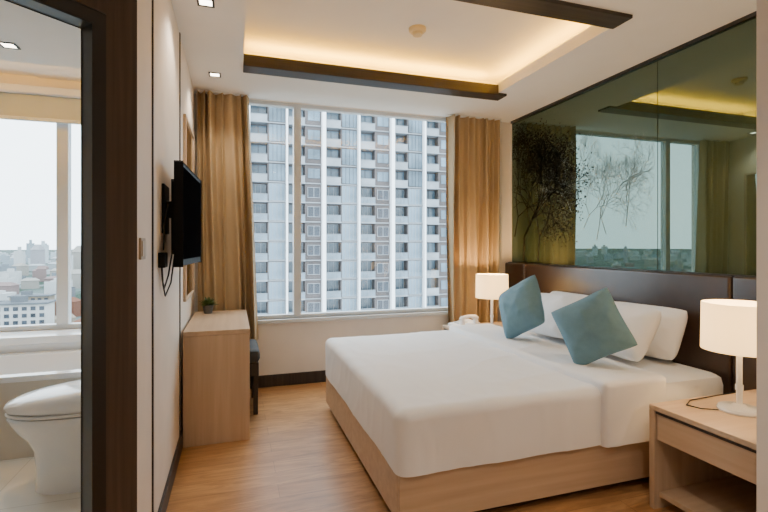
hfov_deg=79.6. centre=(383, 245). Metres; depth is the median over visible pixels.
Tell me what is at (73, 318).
building
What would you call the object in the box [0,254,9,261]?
building
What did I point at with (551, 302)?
pillow
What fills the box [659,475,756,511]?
shelf
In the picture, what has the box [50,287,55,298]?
building
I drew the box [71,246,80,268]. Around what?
building
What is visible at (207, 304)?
potted plant
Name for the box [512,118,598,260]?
print
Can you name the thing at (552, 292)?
pillow
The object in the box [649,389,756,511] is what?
nightstand
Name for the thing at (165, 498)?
baseboard
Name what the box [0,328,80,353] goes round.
windowsill
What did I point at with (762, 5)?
wall
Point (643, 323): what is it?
pillow
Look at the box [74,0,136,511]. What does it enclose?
door frame
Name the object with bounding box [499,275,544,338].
cushion
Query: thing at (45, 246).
building
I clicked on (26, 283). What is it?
building
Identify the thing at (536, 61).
ceiling
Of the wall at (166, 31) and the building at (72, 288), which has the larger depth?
the building at (72, 288)
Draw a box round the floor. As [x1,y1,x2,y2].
[0,382,684,511]
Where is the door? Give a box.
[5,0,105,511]
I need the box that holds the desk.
[183,310,249,447]
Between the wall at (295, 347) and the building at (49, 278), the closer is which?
the wall at (295, 347)
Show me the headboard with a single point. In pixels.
(685, 291)
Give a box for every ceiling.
[0,0,80,75]
[20,0,756,122]
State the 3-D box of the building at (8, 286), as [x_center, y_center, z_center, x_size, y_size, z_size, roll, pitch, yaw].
[-451.980,52.180,550.483,21.762,18.240,19.144,0,0,-12]
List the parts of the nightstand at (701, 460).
panel, finger pull, drawer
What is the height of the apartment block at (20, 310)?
35.000 m
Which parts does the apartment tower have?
pane, pane, pane, railing glass, railing glass, railing glass, pane, pane, pane, railing glass, pane, railing glass, railing glass, pane, pane, pane, pane, pane, pane, pane, pane, pane, pane, pane, pane, pane, pane, railing glass, railing glass, railing glass, railing glass, railing glass, railing glass, pane, pane, pane, pane, pane, pane, pane, pane, pane, pane, pane, pane, pane, pane, railing glass, railing glass, railing glass, railing glass, railing glass, railing glass, pane, pane, pane, pane, pane, pane, pane, pane, pane, pane, pane, pane, pane, pane, railing glass, railing glass, railing glass, railing glass, railing glass, railing glass, pane, pane, pane, pane, pane, pane, pane, pane, pane, pane, pane, pane, pane, pane, railing glass, railing glass, railing glass, railing glass, railing glass, railing glass, pane, pane, pane, pane, pane, pane, pane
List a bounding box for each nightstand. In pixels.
[442,322,502,329]
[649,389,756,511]
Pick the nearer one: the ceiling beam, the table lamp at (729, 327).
the table lamp at (729, 327)
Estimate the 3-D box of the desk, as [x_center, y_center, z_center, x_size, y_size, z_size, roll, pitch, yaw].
[-1.245,0.927,3.496,0.420,0.745,0.980,0,0,-18]
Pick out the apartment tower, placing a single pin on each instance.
(373, 189)
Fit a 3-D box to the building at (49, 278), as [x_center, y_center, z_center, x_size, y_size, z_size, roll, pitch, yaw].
[-512.845,54.166,719.462,24.694,14.269,22.687,0,0,-15]
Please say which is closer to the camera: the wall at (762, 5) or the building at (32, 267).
the wall at (762, 5)
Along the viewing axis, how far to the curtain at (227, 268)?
4.06 m
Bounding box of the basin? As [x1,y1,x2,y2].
[0,349,80,383]
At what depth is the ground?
664.95 m
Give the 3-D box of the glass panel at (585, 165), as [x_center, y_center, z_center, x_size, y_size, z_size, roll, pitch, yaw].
[1.673,-0.576,4.147,0.012,1.496,1.808,0,0,-18]
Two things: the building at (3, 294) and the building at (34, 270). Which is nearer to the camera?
the building at (3, 294)
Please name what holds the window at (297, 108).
in the wall at (295, 347)
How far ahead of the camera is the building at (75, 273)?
665.93 m
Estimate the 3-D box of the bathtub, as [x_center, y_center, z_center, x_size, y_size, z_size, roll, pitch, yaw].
[-2.772,1.046,3.021,2.495,0.501,0.750,0,0,-18]
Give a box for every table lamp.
[476,273,507,326]
[686,299,756,417]
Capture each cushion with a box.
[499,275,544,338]
[551,287,637,364]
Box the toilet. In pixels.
[3,380,80,494]
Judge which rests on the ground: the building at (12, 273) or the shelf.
the building at (12, 273)
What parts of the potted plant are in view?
pot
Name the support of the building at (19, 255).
on the ground
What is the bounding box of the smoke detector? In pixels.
[409,24,425,37]
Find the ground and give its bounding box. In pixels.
[0,250,80,319]
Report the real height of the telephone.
0.134 m
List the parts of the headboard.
leather panel, leather panel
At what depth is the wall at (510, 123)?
5.05 m
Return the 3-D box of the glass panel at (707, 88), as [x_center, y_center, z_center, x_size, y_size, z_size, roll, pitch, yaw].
[2.170,-0.576,2.620,0.011,1.496,1.392,0,0,-18]
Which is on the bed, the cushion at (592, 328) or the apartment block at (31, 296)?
the cushion at (592, 328)
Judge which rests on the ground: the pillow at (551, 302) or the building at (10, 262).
the building at (10, 262)
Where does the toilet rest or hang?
on the floor
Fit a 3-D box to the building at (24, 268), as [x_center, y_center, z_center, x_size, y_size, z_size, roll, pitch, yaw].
[-744.188,48.165,943.080,22.045,26.270,20.804,0,0,10]
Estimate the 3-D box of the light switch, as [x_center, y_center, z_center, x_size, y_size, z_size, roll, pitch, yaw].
[-0.900,0.010,1.721,0.012,0.080,0.090,0,0,-18]
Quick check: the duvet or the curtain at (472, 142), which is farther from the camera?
the curtain at (472, 142)
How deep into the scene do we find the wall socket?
2.10 m
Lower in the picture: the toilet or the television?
the toilet
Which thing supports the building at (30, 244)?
on the ground
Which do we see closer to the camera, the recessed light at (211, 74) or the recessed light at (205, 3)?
the recessed light at (205, 3)
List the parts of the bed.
mattress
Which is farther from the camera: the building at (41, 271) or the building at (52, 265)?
the building at (52, 265)
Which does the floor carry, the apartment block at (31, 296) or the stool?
the stool
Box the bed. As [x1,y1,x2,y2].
[325,324,722,511]
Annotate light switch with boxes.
[139,238,145,259]
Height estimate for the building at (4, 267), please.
28.620 m
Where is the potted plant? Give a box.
[199,297,217,313]
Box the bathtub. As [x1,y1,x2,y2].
[0,349,80,460]
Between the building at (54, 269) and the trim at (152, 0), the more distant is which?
the building at (54, 269)
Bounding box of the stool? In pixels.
[250,339,259,414]
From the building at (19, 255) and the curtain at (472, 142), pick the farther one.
the building at (19, 255)
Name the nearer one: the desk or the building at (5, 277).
the desk
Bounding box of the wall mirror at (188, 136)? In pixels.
[183,114,193,301]
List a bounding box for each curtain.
[197,89,257,339]
[446,114,500,322]
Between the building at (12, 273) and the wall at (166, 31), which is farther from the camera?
the building at (12, 273)
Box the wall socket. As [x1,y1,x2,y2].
[158,252,167,267]
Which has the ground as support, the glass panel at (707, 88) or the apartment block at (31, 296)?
the apartment block at (31, 296)
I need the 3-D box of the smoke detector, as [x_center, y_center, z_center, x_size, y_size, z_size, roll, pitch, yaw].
[0.240,-1.532,3.306,0.124,0.055,0.124,0,0,-18]
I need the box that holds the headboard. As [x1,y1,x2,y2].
[505,262,756,393]
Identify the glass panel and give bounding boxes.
[512,60,657,269]
[658,17,756,275]
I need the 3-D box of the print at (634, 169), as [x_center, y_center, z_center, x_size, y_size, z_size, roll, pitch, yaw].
[1.726,-0.519,3.965,0.001,0.940,1.390,0,0,-18]
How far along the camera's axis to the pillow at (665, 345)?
2.92 m
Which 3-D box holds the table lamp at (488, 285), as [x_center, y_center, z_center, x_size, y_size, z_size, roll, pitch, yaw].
[1.039,0.529,4.438,0.310,0.515,0.310,0,0,-18]
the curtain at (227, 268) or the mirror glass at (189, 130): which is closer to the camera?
the mirror glass at (189, 130)
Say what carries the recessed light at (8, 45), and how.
in the ceiling at (41, 39)
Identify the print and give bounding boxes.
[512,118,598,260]
[535,128,654,239]
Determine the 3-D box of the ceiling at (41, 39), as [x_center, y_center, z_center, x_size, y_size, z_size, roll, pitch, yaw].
[-2.519,-1.300,2.010,2.650,0.200,3.380,0,0,-18]
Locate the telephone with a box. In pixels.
[448,314,479,326]
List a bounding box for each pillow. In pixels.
[529,293,581,337]
[551,291,587,297]
[611,301,660,361]
[622,302,687,359]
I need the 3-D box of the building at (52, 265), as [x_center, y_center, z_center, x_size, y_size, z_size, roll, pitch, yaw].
[-850.982,51.416,1193.675,26.338,19.768,24.317,0,0,-8]
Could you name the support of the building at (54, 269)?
on the ground
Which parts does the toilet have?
lid, seat, bowl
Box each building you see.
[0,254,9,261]
[0,264,15,271]
[0,268,21,283]
[0,274,14,282]
[0,282,19,294]
[0,290,15,300]
[3,258,13,265]
[12,263,28,275]
[14,247,24,263]
[20,278,38,288]
[26,240,34,257]
[29,264,46,270]
[30,244,44,264]
[32,269,35,277]
[36,266,46,281]
[41,241,48,262]
[44,276,55,281]
[44,278,72,293]
[48,262,55,269]
[50,268,55,275]
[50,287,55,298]
[54,313,75,322]
[55,297,80,316]
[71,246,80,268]
[71,269,80,287]
[71,287,74,296]
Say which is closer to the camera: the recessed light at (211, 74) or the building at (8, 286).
the recessed light at (211, 74)
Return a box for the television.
[161,160,201,296]
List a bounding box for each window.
[0,123,80,331]
[249,99,447,319]
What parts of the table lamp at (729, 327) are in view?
cord, lamp shade, stem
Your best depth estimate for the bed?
2.37 m
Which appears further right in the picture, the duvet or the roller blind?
the duvet
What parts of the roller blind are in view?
rail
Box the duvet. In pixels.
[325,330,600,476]
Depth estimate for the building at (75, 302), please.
398.03 m
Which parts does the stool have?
leg, seat frame, seat, leg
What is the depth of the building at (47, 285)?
576.17 m
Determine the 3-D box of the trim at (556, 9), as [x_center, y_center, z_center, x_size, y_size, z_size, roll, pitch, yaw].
[0.408,-1.375,2.430,2.150,0.090,0.150,0,0,-18]
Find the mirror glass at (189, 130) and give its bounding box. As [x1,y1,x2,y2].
[187,123,192,295]
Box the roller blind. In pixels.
[0,83,80,124]
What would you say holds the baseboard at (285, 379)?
attached to the wall at (295, 347)
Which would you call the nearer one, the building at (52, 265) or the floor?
the floor
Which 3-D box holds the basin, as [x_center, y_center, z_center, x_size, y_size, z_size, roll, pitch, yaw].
[-2.769,0.988,3.022,2.490,0.385,0.750,0,0,-18]
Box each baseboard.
[158,425,182,511]
[250,370,325,388]
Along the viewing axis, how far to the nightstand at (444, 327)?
4.62 m
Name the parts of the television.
casing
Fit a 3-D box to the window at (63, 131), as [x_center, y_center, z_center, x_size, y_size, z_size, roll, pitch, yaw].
[-2.976,-0.275,3.691,1.820,1.910,0.080,0,0,-18]
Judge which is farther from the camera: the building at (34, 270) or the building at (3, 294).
the building at (34, 270)
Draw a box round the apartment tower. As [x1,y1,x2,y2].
[249,105,447,314]
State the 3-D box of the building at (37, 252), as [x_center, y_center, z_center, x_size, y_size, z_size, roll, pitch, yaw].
[-897.674,28.538,1195.324,23.584,65.525,23.046,0,0,1]
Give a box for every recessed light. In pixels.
[0,41,20,49]
[197,0,214,7]
[208,72,220,77]
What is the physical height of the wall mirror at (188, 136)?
1.280 m
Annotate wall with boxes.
[0,73,509,375]
[137,0,194,511]
[510,123,511,261]
[757,0,767,511]
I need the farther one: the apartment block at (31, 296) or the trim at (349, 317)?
the apartment block at (31, 296)
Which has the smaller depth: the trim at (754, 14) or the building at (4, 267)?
the trim at (754, 14)
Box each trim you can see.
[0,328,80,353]
[152,0,180,511]
[258,311,447,323]
[455,0,632,28]
[511,11,756,123]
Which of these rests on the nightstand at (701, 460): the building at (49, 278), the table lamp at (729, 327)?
the table lamp at (729, 327)
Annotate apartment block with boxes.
[0,295,55,325]
[7,290,55,316]
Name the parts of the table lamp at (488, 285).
stem, lamp shade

